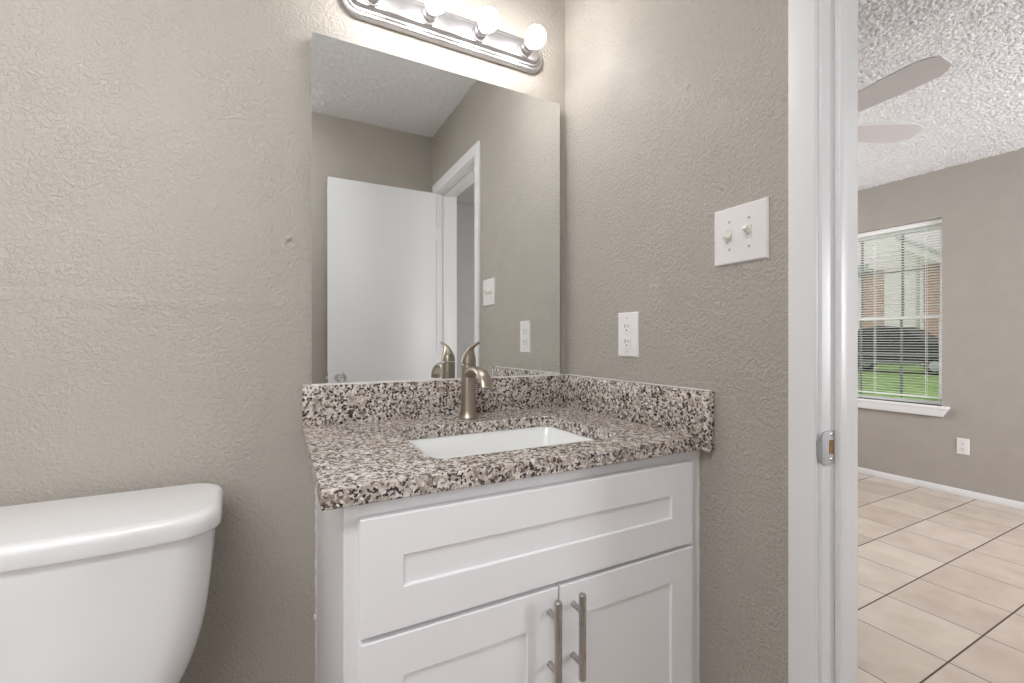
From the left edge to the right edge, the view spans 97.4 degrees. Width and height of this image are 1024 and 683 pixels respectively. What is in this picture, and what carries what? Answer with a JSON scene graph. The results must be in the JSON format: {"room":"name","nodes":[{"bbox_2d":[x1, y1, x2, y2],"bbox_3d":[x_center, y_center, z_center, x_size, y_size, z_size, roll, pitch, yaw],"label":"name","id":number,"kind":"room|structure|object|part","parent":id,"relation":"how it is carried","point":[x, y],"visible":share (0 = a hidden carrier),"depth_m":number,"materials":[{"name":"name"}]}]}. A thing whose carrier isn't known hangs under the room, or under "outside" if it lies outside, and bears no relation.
{"room":"bathroom","nodes":[
{"label":"bathroom","id":0,"kind":"room"},
{"bbox_2d":[0,483,222,682],"bbox_3d":[-0.703,0.730,0.632,0.461,0.807,0.765,0,0,-28],"label":"toilet","id":1,"kind":"object","parent":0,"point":[113,587],"visible":1,"depth_m":0.79,"materials":[{"name":"white ceramic"}]},
{"bbox_3d":[-0.818,0.346,0.853,0.461,0.040,0.266,0,0,-28],"label":"tank lid","id":2,"kind":"part","parent":1,"relation":"part of","materials":[{"name":"white ceramic"}]},
{"bbox_2d":[0,0,564,682],"bbox_3d":[-1.054,-0.087,0.972,2.732,2.440,0.120,0,0,-28],"label":"wall","id":3,"kind":"structure","parent":0,"point":[155,155],"depth_m":1.06,"materials":[{"name":"beige paint"}]},
{"bbox_2d":[302,375,562,425],"bbox_3d":[-0.186,0.166,1.347,0.804,0.104,0.020,0,0,-28],"label":"backsplash","id":4,"kind":"structure","parent":3,"relation":"attached to","point":[346,403],"depth_m":1.29,"materials":[{"name":"stone"}]},
{"bbox_2d":[311,32,559,383],"bbox_3d":[-0.182,-0.345,1.349,0.769,0.915,0.018,0,0,-28],"label":"wall mirror","id":5,"kind":"object","parent":3,"relation":"attached to","point":[435,192],"visible":1,"depth_m":1.30,"materials":[{"name":"grey mirror"}]},
{"bbox_2d":[340,0,545,73],"bbox_3d":[-0.153,-0.934,1.300,0.637,0.100,0.133,0,0,-28],"label":"vanity light","id":6,"kind":"object","parent":3,"relation":"attached to","point":[429,21],"visible":1,"depth_m":1.32,"materials":[{"name":"silver metal"}]},
{"bbox_2d":[365,0,380,6],"bbox_3d":[-0.357,-0.934,1.176,0.062,0.062,0.101,0,0,-28],"label":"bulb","id":7,"kind":"object","parent":6,"relation":"attached to","point":[368,3],"depth_m":1.22,"materials":[{"name":"white glass"}]},
{"bbox_2d":[420,0,447,25],"bbox_3d":[-0.217,-0.934,1.249,0.062,0.062,0.101,0,0,-28],"label":"bulb","id":8,"kind":"object","parent":6,"relation":"attached to","point":[431,12],"depth_m":1.26,"materials":[{"name":"white glass"}]},
{"bbox_2d":[472,7,498,42],"bbox_3d":[-0.076,-0.934,1.323,0.062,0.062,0.101,0,0,-28],"label":"bulb","id":9,"kind":"object","parent":6,"relation":"attached to","point":[488,18],"depth_m":1.30,"materials":[{"name":"white glass"}]},
{"bbox_2d":[518,25,545,57],"bbox_3d":[0.064,-0.934,1.396,0.062,0.062,0.101,0,0,-28],"label":"bulb","id":10,"kind":"object","parent":6,"relation":"attached to","point":[535,38],"depth_m":1.37,"materials":[{"name":"white glass"}]},
{"bbox_2d":[565,0,787,682],"bbox_3d":[0.378,-0.087,1.315,0.125,2.440,4.820,0,0,-28],"label":"wall","id":11,"kind":"structure","parent":0,"point":[676,111],"depth_m":1.05,"materials":[{"name":"beige paint"}]},
{"bbox_2d":[618,311,638,357],"bbox_3d":[0.327,-0.019,1.270,0.008,0.126,0.081,0,0,-28],"label":"power outlet","id":12,"kind":"object","parent":11,"relation":"attached to","point":[628,322],"visible":1,"depth_m":1.26,"materials":[{"name":"white plastic"}]},
{"bbox_2d":[623,336,630,347],"bbox_3d":[0.325,0.002,1.269,0.003,0.033,0.031,0,0,-28],"label":"receptacle","id":13,"kind":"object","parent":12,"relation":"attached to","point":[626,339],"depth_m":1.27,"materials":[{"name":"white plastic"}]},
{"bbox_2d":[623,321,630,332],"bbox_3d":[0.325,-0.041,1.269,0.003,0.033,0.031,0,0,-28],"label":"receptacle","id":14,"kind":"object","parent":12,"relation":"attached to","point":[626,324],"depth_m":1.27,"materials":[{"name":"white plastic"}]},
{"bbox_2d":[715,197,768,266],"bbox_3d":[0.481,-0.231,0.960,0.024,0.124,0.126,0,0,-28],"label":"light switch","id":15,"kind":"object","parent":11,"relation":"attached to","point":[741,231],"visible":1,"depth_m":0.95,"materials":[{"name":"white plastic"}]},
{"bbox_2d":[788,0,818,682],"bbox_3d":[0.706,0.076,0.541,0.012,2.114,0.736,0,0,-28],"label":"trim","id":16,"kind":"structure","parent":11,"relation":"attached to","point":[803,15],"depth_m":0.84,"materials":[{"name":"white paint"}]},
{"bbox_2d":[816,0,857,682],"bbox_3d":[0.762,0.098,0.571,0.134,2.070,0.662,0,0,-28],"label":"trim","id":17,"kind":"structure","parent":11,"relation":"attached to","point":[837,442],"depth_m":0.83,"materials":[{"name":"white paint"}]},
{"bbox_3d":[0.579,0.196,0.828,0.049,0.062,0.006,0,0,-22],"label":"strike plate","id":18,"kind":"part","parent":17,"relation":"part of","materials":[{"name":"silver metal"}]},
{"bbox_2d":[858,148,1023,501],"bbox_3d":[3.547,-0.087,2.971,0.140,2.440,5.060,0,0,-28],"label":"wall","id":19,"kind":"structure","parent":0,"point":[979,204],"depth_m":3.25,"materials":[{"name":"beige paint"}]},
{"bbox_2d":[858,224,949,416],"bbox_3d":[3.088,-0.185,3.796,0.180,1.507,0.948,0,0,-28],"label":"window","id":20,"kind":"structure","parent":19,"relation":"in","point":[868,402],"depth_m":3.67,"materials":[{"name":"white plastic"}]},
{"bbox_2d":[858,218,941,398],"bbox_3d":[3.084,-0.249,3.793,0.038,1.376,0.842,0,0,-28],"label":"window blind","id":21,"kind":"object","parent":20,"relation":"attached to","point":[937,221],"visible":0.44,"depth_m":3.65,"materials":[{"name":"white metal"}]},
{"bbox_3d":[3.088,0.433,3.796,0.025,0.012,0.842,0,0,-28],"label":"rail","id":22,"kind":"part","parent":21,"relation":"part of","materials":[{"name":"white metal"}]},
{"bbox_3d":[3.237,-0.235,3.511,0.028,1.336,0.002,0,0,-28],"label":"ladder cord","id":23,"kind":"part","parent":21,"relation":"part of","materials":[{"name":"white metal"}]},
{"bbox_3d":[3.153,-0.545,3.830,0.023,0.737,0.814,0,0,-28],"label":"sash","id":24,"kind":"part","parent":20,"relation":"part of","materials":[{"name":"white plastic"}]},
{"bbox_3d":[3.132,0.135,3.819,0.020,0.691,0.814,0,0,-28],"label":"sash","id":25,"kind":"part","parent":20,"relation":"part of","materials":[{"name":"white plastic"}]},
{"bbox_3d":[3.061,0.498,3.782,0.120,0.020,0.948,0,0,-28],"label":"sill","id":26,"kind":"part","parent":20,"relation":"part of","materials":[{"name":"white paint"}]},
{"bbox_2d":[858,467,1023,509],"bbox_3d":[3.480,1.107,2.936,0.012,0.051,4.820,0,0,-28],"label":"baseboard","id":27,"kind":"structure","parent":19,"relation":"attached to","point":[942,488],"depth_m":3.36,"materials":[{"name":"white paint"}]},
{"bbox_2d":[957,438,969,455],"bbox_3d":[3.298,0.768,3.288,0.008,0.118,0.069,0,0,-28],"label":"power outlet","id":28,"kind":"object","parent":19,"relation":"attached to","point":[963,445],"visible":1,"depth_m":3.28,"materials":[{"name":"white plastic"}]},
{"bbox_2d":[858,473,1023,682],"bbox_3d":[0.746,1.193,1.530,6.440,0.120,5.060,0,0,-28],"label":"floor","id":29,"kind":"structure","parent":0,"point":[941,574],"depth_m":2.07,"materials":[{"name":"beige tile"}]},
{"bbox_2d":[314,450,699,682],"bbox_3d":[-0.028,0.691,1.097,0.796,0.884,0.610,0,0,-28],"label":"vanity cabinet","id":30,"kind":"object","parent":29,"relation":"on","point":[588,575],"visible":0.84,"depth_m":0.83,"materials":[{"name":"white paint"}]},
{"bbox_3d":[-0.076,0.741,0.780,0.362,0.548,0.018,0,0,-28],"label":"door","id":31,"kind":"part","parent":30,"relation":"part of","materials":[{"name":"white paint"}]},
{"bbox_2d":[302,374,714,510],"bbox_3d":[-0.043,0.180,1.095,0.824,0.139,0.598,0,0,-28],"label":"countertop","id":32,"kind":"structure","parent":30,"relation":"on","point":[356,435],"depth_m":1.10,"materials":[{"name":"stone"}]},
{"bbox_2d":[458,342,492,419],"bbox_3d":[-0.099,0.110,1.228,0.056,0.217,0.162,0,0,-28],"label":"faucet","id":33,"kind":"object","parent":32,"relation":"on","point":[469,370],"visible":1,"depth_m":1.25,"materials":[{"name":"silver metal"}]},
{"bbox_3d":[-0.112,0.032,1.252,0.043,0.062,0.094,0,0,-28],"label":"lever handle","id":34,"kind":"part","parent":33,"relation":"part of","materials":[{"name":"silver metal"}]},
{"bbox_3d":[-0.095,0.096,1.220,0.036,0.057,0.146,0,0,-28],"label":"spout","id":35,"kind":"part","parent":33,"relation":"part of","materials":[{"name":"silver metal"}]},
{"bbox_2d":[408,426,593,457],"bbox_3d":[-0.017,0.320,1.077,0.497,0.142,0.369,0,0,-28],"label":"sink","id":36,"kind":"object","parent":32,"relation":"in","point":[453,446],"visible":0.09,"depth_m":1.23,"materials":[{"name":"white ceramic"}]},
{"bbox_3d":[0.086,0.366,0.864,0.728,0.184,0.018,0,0,-28],"label":"drawer","id":37,"kind":"part","parent":30,"relation":"part of","materials":[{"name":"white paint"}]},
{"bbox_3d":[0.079,0.555,0.830,0.014,0.160,0.037,0,0,-28],"label":"handle","id":38,"kind":"part","parent":30,"relation":"part of","materials":[{"name":"silver metal"}]},
{"bbox_3d":[0.127,0.555,0.855,0.014,0.160,0.037,0,0,-28],"label":"handle","id":39,"kind":"part","parent":30,"relation":"part of","materials":[{"name":"silver metal"}]},
{"bbox_3d":[0.248,0.741,0.949,0.362,0.548,0.018,0,0,-28],"label":"door","id":40,"kind":"part","parent":30,"relation":"part of","materials":[{"name":"white paint"}]},
{"bbox_2d":[858,0,1023,190],"bbox_3d":[1.959,-1.302,2.141,3.483,0.010,4.860,0,0,-28],"label":"ceiling","id":41,"kind":"structure","parent":0,"point":[973,111],"depth_m":2.25,"materials":[{"name":"white paint"}]},
{"bbox_3d":[0.755,-1.359,1.512,6.440,0.096,5.060,0,0,-28],"label":"ceiling","id":42,"kind":"structure","parent":0,"visible":0},
{"bbox_2d":[858,56,951,142],"bbox_3d":[1.397,-1.148,2.200,1.163,0.316,1.163,0,0,-28],"label":"ceiling fan","id":43,"kind":"object","parent":42,"relation":"hanging from","point":[918,73],"visible":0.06,"depth_m":1.86,"materials":[{"name":"white wood"}]},
{"bbox_3d":[1.804,-1.037,2.239,0.425,0.036,0.134,0,0,-1],"label":"blade","id":44,"kind":"part","parent":43,"relation":"part of","materials":[{"name":"white wood"}]},
{"bbox_3d":[1.534,-1.037,1.858,0.134,0.036,0.425,0,0,-19],"label":"blade","id":45,"kind":"part","parent":43,"relation":"part of","materials":[{"name":"white wood"}]},
{"label":"outside","id":46,"kind":"structure","parent":0,"visible":0},
{"bbox_2d":[858,364,938,400],"bbox_3d":[22.205,1.368,27.406,55.250,0.230,52.000,0,0,-28],"label":"ground","id":47,"kind":"structure","parent":46,"point":[930,381],"depth_m":13.74,"materials":[{"name":"green plant"}]},
{"bbox_2d":[858,326,938,374],"bbox_3d":[15.780,0.307,18.349,1.670,1.892,4.600,0,0,-28],"label":"car","id":48,"kind":"object","parent":47,"relation":"on","point":[935,351],"visible":0.27,"depth_m":17.82,"materials":[{"name":"black paint"}]},
{"bbox_3d":[15.071,0.823,17.978,0.070,0.140,2.040,0,0,-28],"label":"bumper trim","id":49,"kind":"part","parent":48,"relation":"part of","materials":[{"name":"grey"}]},
{"bbox_2d":[858,228,939,365],"bbox_3d":[22.310,-3.507,24.076,4.150,9.520,26.600,0,0,-28],"label":"house","id":50,"kind":"structure","parent":47,"relation":"on","point":[892,298],"depth_m":24.20,"materials":[{"name":"red brick"}]},
{"bbox_3d":[20.834,-1.557,23.090,0.120,5.620,0.120,0,0,-28],"label":"porch post","id":51,"kind":"part","parent":50,"relation":"part of","materials":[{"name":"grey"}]}
]}

